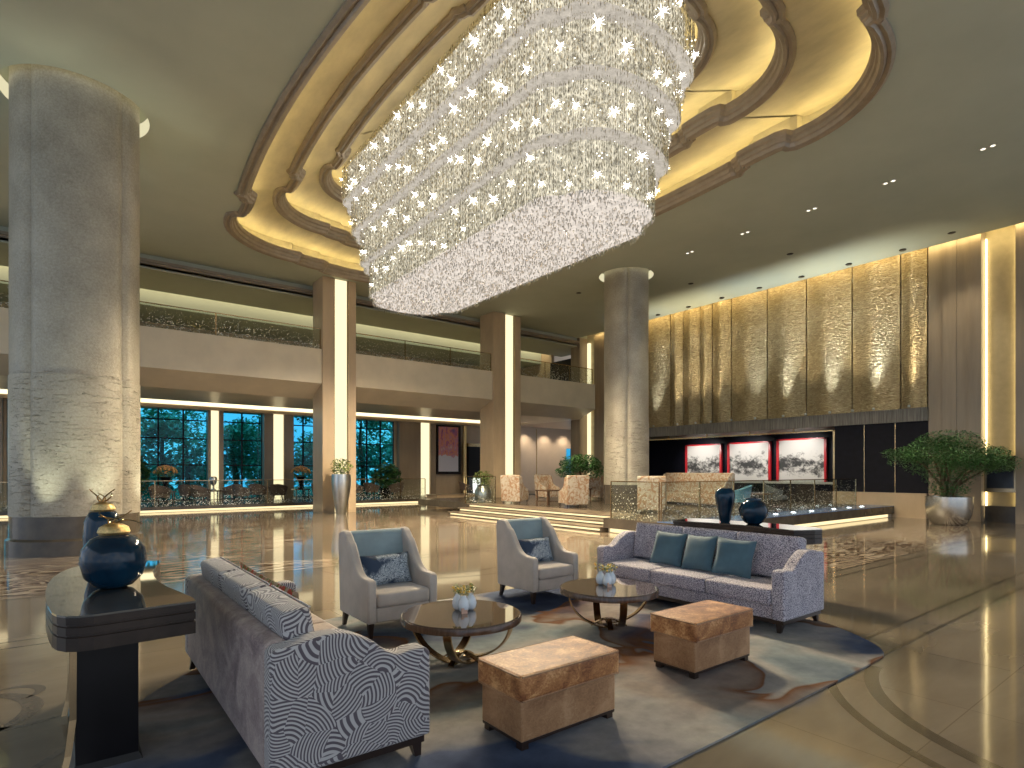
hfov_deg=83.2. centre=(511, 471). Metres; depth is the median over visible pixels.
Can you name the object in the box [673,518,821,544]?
console table
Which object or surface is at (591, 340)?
wall
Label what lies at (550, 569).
seat cushion
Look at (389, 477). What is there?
potted plant
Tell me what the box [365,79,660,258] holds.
diffuser
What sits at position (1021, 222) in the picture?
trim
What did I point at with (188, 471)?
tree
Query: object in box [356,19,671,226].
diffuser
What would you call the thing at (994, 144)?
recessed light
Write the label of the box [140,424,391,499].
hedge
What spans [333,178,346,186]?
trim
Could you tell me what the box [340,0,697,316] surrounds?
chandelier
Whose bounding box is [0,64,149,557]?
round column
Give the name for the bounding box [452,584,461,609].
bud vase
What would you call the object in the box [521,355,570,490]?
wall
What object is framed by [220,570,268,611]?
cushion
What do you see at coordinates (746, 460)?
painting
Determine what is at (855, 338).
wall
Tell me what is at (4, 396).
trim
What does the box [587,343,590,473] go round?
lamp
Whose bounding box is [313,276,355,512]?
stone pier
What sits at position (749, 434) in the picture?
trim
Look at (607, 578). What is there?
bud vase
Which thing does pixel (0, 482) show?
railing
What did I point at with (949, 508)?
potted plant
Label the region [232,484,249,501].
tub chair
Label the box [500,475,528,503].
chair
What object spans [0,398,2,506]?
pilaster
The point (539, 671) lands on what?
cushion
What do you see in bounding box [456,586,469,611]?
bud vase
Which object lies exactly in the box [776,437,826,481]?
painting
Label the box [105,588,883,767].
rug
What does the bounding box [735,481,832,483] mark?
countertop
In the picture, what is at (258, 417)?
tree
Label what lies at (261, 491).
tub chair
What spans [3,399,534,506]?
wall
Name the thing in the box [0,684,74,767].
trim
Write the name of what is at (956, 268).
wall pier
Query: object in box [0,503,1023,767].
floor
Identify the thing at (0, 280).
balcony railing
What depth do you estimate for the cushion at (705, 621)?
4.61 m
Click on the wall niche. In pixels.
(1000, 242)
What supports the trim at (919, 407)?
attached to the wall at (855, 338)
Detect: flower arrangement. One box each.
[153,465,177,486]
[290,466,310,488]
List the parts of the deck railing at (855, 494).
post, glass pane, post, glass pane, post, glass pane, rail, glass pane, post, glass pane, glass pane, glass pane, post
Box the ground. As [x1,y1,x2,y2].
[7,486,391,505]
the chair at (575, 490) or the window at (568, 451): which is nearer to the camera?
the chair at (575, 490)
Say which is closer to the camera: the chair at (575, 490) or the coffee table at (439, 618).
the coffee table at (439, 618)
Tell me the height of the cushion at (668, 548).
0.406 m
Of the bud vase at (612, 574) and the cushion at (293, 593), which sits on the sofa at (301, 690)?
the cushion at (293, 593)
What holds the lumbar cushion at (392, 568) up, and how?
on the armchair at (370, 603)
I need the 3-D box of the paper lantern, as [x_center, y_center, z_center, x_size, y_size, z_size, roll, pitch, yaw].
[-2.112,0.830,34.967,0.540,1.100,0.540,0,0,-38]
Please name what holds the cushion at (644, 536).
on the sofa at (785, 586)
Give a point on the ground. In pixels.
(295, 487)
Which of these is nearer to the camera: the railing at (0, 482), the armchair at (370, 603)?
the armchair at (370, 603)
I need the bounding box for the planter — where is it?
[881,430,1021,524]
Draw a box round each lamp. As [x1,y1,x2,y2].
[0,389,479,422]
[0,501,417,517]
[209,476,216,489]
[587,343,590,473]
[610,514,887,532]
[985,239,986,505]
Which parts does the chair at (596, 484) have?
seat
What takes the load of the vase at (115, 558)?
on the console table at (101, 631)
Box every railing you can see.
[0,280,8,307]
[0,482,7,510]
[140,301,320,348]
[140,479,312,506]
[356,333,490,370]
[356,478,425,499]
[465,476,495,503]
[521,358,592,383]
[610,481,659,520]
[660,478,856,521]
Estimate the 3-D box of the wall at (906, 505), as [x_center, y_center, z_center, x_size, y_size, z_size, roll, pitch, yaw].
[13.222,1.175,20.836,0.270,0.850,3.000,0,0,-38]
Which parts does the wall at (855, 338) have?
wall panel, wall panel, wall panel, wall panel, wall panel, wall panel, wall panel, wall panel, wall panel, wall panel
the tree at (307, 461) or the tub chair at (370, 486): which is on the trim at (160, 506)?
the tub chair at (370, 486)
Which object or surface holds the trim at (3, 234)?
attached to the wall pier at (579, 353)
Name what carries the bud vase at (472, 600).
on the coffee table at (439, 618)
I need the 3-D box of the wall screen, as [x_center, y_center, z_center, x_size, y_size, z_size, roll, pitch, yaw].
[15.470,0.075,18.251,0.220,1.150,0.820,0,0,-38]
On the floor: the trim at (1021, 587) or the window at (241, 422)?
the trim at (1021, 587)
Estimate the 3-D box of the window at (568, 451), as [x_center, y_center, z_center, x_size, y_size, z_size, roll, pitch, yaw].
[4.615,-0.150,40.900,2.000,2.900,0.080,0,0,-38]
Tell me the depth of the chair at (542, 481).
24.61 m
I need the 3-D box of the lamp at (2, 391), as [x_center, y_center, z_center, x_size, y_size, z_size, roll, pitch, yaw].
[-14.348,-3.170,26.025,37.000,0.380,0.030,0,0,-38]
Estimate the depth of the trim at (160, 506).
24.98 m
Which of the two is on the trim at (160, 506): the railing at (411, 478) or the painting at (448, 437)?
the railing at (411, 478)
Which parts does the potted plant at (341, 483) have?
pot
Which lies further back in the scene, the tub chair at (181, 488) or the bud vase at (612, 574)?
the tub chair at (181, 488)
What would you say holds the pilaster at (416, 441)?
on the trim at (160, 506)
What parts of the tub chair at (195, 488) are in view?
seat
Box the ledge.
[658,504,890,523]
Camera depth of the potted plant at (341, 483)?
21.36 m
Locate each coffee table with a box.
[400,600,520,666]
[560,578,658,629]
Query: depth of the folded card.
4.77 m
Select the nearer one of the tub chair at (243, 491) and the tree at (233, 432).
the tub chair at (243, 491)
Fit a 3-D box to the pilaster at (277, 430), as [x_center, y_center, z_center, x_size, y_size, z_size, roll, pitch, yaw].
[-11.577,-0.725,28.573,1.400,4.250,0.350,0,0,-38]
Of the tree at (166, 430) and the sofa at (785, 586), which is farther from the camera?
the tree at (166, 430)
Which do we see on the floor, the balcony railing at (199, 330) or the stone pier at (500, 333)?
the stone pier at (500, 333)
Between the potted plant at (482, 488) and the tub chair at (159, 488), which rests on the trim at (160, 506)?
the tub chair at (159, 488)
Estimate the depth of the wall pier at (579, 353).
31.88 m
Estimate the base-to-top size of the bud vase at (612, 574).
0.227 m
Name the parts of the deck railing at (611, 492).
post, rail, post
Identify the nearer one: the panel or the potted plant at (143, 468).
the potted plant at (143, 468)
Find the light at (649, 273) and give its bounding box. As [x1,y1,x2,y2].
[599,270,653,281]
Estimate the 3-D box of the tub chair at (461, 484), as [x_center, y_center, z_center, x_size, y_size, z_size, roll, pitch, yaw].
[-2.737,0.971,33.497,0.750,0.823,0.839,0,0,-16]
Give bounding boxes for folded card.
[461,608,467,613]
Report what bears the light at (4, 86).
attached to the round column at (74, 375)
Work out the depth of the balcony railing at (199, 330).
20.17 m
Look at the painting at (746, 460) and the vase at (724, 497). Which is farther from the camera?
the painting at (746, 460)
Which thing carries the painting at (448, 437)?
attached to the wall at (445, 483)
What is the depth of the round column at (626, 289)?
21.43 m
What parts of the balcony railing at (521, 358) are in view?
glass pane, rail, glass pane, glass pane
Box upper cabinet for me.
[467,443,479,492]
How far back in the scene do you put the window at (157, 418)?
26.26 m
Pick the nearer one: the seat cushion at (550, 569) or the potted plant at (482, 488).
the seat cushion at (550, 569)
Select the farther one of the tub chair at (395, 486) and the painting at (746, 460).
the tub chair at (395, 486)
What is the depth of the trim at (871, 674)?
3.69 m
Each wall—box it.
[0,303,553,422]
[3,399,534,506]
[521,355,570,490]
[587,247,927,427]
[587,337,593,473]
[649,421,927,495]
[833,491,927,518]
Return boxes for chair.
[148,485,171,504]
[178,485,195,502]
[190,485,209,504]
[222,484,241,499]
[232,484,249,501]
[248,484,266,500]
[268,484,287,501]
[356,484,363,497]
[364,482,379,497]
[388,482,403,497]
[458,481,470,492]
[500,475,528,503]
[534,474,559,499]
[558,475,588,507]
[586,474,603,500]
[637,476,665,513]
[735,485,751,501]
[764,484,787,508]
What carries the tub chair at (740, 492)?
on the platform
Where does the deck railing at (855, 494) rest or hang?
on the ledge
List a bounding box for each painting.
[436,425,460,473]
[685,444,721,472]
[727,441,770,479]
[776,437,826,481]
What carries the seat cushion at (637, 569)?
on the sofa at (785, 586)
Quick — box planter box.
[426,493,474,498]
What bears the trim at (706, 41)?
attached to the trim at (338, 182)
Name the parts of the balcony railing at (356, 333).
glass pane, rail, glass pane, glass pane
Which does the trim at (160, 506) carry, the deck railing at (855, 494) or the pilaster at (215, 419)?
the pilaster at (215, 419)
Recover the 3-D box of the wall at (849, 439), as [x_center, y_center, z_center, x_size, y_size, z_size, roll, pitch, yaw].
[10.672,-0.100,26.634,3.000,3.400,15.400,0,0,-38]
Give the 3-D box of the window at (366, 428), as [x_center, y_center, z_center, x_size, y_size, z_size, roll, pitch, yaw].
[-7.666,-0.762,31.936,2.460,4.175,0.090,0,0,-38]
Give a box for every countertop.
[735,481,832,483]
[735,481,832,502]
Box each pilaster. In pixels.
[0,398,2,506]
[207,410,223,500]
[262,413,293,499]
[397,421,435,495]
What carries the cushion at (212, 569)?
on the sofa at (301, 690)
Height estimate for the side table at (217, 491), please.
0.550 m
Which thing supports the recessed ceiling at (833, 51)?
attached to the trim at (796, 121)
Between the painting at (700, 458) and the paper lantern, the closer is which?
the painting at (700, 458)
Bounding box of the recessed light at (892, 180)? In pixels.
[882,179,896,184]
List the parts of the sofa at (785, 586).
arm, backrest, leg, arm, leg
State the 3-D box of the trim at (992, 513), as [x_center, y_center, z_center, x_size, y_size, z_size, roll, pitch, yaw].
[15.541,1.350,18.305,0.160,0.500,0.820,0,0,-38]
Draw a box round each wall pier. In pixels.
[571,333,603,493]
[928,222,1023,523]
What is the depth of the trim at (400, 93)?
13.91 m
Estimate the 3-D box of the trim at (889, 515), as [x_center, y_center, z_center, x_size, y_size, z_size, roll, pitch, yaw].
[8.028,1.540,17.837,11.920,0.119,2.520,0,0,-38]
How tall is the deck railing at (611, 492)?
0.975 m
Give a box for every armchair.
[339,527,436,638]
[496,517,577,603]
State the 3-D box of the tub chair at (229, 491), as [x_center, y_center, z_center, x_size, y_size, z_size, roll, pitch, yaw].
[-12.777,0.971,26.394,0.750,0.823,0.839,0,0,26]
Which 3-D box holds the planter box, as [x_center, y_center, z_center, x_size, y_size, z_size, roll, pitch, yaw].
[-2.880,1.390,30.717,3.260,0.420,1.060,0,0,-38]
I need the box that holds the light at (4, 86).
[0,74,149,137]
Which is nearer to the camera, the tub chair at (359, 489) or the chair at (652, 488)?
the chair at (652, 488)
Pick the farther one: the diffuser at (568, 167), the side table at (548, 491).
the side table at (548, 491)
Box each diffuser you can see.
[348,0,684,191]
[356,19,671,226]
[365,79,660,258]
[374,140,647,291]
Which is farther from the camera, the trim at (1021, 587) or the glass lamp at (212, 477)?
the glass lamp at (212, 477)
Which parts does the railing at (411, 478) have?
glass pane, glass pane, glass pane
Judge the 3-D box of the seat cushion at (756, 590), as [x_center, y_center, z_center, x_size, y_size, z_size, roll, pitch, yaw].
[2.558,1.248,6.162,0.610,0.165,0.739,0,0,-38]
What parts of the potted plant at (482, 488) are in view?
pot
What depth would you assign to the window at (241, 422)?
27.79 m
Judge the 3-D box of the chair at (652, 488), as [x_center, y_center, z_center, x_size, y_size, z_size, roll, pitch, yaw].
[4.127,0.672,16.997,0.800,1.096,0.838,0,0,16]
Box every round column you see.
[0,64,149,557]
[599,267,653,504]
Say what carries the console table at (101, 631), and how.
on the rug
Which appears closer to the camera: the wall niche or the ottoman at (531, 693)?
the ottoman at (531, 693)
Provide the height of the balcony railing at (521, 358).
0.845 m
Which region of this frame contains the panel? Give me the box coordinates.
[463,426,466,492]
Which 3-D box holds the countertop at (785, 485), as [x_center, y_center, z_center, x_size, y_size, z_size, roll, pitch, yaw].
[10.943,0.820,24.887,0.620,0.800,6.000,0,0,-38]
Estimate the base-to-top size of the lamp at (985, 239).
9.000 m
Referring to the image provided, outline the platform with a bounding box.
[418,494,893,530]
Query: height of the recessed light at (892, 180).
0.016 m
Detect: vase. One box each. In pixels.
[78,510,146,588]
[82,489,120,546]
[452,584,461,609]
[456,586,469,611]
[463,583,476,609]
[594,563,608,584]
[602,565,612,586]
[607,563,617,584]
[715,488,734,521]
[739,498,768,524]
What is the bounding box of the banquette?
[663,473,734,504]
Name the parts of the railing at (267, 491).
glass pane, glass pane, rail, glass pane, glass pane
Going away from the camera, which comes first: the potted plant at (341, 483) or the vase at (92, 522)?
the vase at (92, 522)
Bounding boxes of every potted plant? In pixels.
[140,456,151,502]
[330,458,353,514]
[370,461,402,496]
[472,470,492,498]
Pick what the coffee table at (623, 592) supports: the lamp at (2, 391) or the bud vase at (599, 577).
the bud vase at (599, 577)
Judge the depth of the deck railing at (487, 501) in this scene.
22.47 m
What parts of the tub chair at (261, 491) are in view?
seat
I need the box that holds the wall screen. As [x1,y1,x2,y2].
[984,455,1014,491]
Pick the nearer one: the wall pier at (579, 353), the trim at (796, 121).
the trim at (796, 121)
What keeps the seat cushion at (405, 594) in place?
on the armchair at (370, 603)
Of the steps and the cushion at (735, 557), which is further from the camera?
the steps
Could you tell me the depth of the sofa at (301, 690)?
2.99 m
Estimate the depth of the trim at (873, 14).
12.74 m
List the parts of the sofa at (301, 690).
leg, backrest, arm, arm, leg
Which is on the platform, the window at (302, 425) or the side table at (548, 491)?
the side table at (548, 491)
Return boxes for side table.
[156,491,175,503]
[203,490,224,502]
[291,488,309,499]
[535,489,559,504]
[751,492,773,509]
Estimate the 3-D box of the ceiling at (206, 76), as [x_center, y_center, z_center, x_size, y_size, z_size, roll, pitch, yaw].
[-0.985,-7.500,8.453,36.750,0.001,32.600,0,0,-38]
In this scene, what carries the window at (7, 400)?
in the wall at (445, 483)
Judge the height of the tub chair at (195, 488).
0.823 m
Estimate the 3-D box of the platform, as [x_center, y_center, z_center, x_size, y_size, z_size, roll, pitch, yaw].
[5.319,1.350,23.587,14.800,0.260,15.100,0,0,-38]
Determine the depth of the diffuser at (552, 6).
11.32 m
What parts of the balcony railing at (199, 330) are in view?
glass pane, rail, glass pane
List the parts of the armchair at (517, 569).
leg, wing arm, backrest, leg, wing arm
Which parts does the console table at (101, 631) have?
glass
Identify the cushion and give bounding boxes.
[201,557,239,590]
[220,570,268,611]
[240,562,298,601]
[246,586,313,639]
[311,613,325,623]
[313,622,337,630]
[360,551,411,584]
[376,581,428,607]
[478,636,618,701]
[518,536,553,561]
[538,560,572,579]
[604,558,671,582]
[633,523,683,558]
[649,530,687,566]
[651,565,727,592]
[651,600,752,642]
[681,527,737,566]
[681,535,717,570]
[706,574,771,604]
[711,537,756,578]
[737,532,805,576]
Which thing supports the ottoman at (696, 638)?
on the rug
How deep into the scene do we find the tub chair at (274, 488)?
26.04 m
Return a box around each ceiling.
[0,0,1023,337]
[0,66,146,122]
[237,0,870,263]
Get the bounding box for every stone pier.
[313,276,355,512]
[480,311,520,497]
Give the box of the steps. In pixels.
[448,503,643,531]
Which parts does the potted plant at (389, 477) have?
pot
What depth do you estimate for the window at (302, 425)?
29.56 m
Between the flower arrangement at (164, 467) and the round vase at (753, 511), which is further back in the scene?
the flower arrangement at (164, 467)
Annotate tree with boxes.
[140,409,192,501]
[147,409,230,500]
[224,416,260,499]
[236,415,296,499]
[294,417,312,476]
[356,421,391,496]
[381,423,391,462]
[555,454,603,477]
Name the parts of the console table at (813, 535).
glass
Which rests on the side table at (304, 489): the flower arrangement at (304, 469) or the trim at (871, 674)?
the flower arrangement at (304, 469)
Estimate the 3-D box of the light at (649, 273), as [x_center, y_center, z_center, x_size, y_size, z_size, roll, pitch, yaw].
[4.386,-7.670,22.176,2.056,0.320,2.056,0,0,-38]
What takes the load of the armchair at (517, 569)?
on the rug
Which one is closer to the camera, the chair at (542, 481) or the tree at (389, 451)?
the chair at (542, 481)
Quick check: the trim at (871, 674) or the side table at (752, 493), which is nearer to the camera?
the trim at (871, 674)
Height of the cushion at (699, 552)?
0.418 m
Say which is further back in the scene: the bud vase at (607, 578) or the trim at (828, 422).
the trim at (828, 422)
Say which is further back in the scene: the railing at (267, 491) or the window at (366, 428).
the window at (366, 428)
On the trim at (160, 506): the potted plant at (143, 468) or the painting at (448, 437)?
the potted plant at (143, 468)
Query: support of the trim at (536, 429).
attached to the wall at (552, 443)
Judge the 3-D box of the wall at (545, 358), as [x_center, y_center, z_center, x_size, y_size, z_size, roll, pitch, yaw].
[-13.442,-5.050,25.176,37.400,4.500,4.300,0,0,-38]
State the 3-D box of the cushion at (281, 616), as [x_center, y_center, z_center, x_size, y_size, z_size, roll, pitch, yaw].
[-1.278,0.925,3.210,0.222,0.467,0.737,0,0,-38]
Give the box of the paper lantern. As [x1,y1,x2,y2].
[473,477,479,492]
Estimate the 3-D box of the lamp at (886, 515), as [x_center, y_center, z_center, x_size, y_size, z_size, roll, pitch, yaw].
[7.816,1.530,17.579,11.370,0.100,2.470,0,0,-38]
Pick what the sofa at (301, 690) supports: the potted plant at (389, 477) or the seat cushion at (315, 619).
the seat cushion at (315, 619)
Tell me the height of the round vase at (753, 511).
0.345 m
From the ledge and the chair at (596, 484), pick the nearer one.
the ledge
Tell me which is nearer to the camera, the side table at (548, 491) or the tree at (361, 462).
the side table at (548, 491)
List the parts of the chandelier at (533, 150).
panel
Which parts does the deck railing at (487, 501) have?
rail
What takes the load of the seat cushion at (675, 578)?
on the sofa at (785, 586)
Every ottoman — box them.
[478,635,618,750]
[650,600,752,678]
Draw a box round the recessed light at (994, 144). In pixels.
[978,143,997,150]
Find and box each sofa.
[185,556,429,767]
[597,522,823,633]
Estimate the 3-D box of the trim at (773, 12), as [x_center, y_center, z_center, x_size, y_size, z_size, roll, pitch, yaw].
[-0.826,-8.230,15.011,7.984,0.360,15.338,0,0,-38]
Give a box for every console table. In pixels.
[45,561,195,767]
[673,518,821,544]
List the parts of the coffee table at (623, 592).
leg, leg, glass, leg, leg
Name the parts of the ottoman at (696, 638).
board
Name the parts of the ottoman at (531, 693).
board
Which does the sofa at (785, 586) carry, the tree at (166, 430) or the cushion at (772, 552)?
the cushion at (772, 552)
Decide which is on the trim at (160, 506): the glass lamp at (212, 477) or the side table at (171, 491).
the side table at (171, 491)
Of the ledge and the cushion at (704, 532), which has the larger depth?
the ledge
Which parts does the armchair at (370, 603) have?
leg, wing arm, leg, backrest, wing arm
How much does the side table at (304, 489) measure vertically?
0.550 m
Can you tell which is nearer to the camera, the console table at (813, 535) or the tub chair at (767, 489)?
the console table at (813, 535)
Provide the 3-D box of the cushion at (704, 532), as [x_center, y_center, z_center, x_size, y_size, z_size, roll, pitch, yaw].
[2.388,0.925,6.973,0.222,0.467,0.737,0,0,-38]
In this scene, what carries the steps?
on the floor
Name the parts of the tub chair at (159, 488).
seat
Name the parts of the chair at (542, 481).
backrest, seat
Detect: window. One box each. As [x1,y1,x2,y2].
[7,400,7,503]
[140,408,206,501]
[224,413,261,499]
[294,417,312,496]
[356,420,393,495]
[566,449,570,471]
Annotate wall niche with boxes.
[985,225,1014,506]
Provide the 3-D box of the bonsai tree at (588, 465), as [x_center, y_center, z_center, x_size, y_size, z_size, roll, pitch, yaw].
[2.777,-0.027,23.242,1.805,1.395,1.887,0,0,42]
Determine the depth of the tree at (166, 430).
31.56 m
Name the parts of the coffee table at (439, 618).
leg, leg, leg, glass, leg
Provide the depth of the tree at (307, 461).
35.55 m
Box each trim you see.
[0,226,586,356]
[0,230,578,345]
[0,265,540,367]
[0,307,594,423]
[0,394,479,426]
[0,493,534,515]
[0,527,1023,655]
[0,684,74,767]
[223,0,895,282]
[241,93,847,270]
[272,0,796,249]
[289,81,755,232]
[319,0,716,202]
[322,546,1002,767]
[332,0,697,180]
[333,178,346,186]
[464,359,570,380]
[536,429,536,473]
[592,222,1022,334]
[608,514,890,532]
[649,407,927,428]
[649,408,927,440]
[649,423,895,492]
[985,506,1014,522]

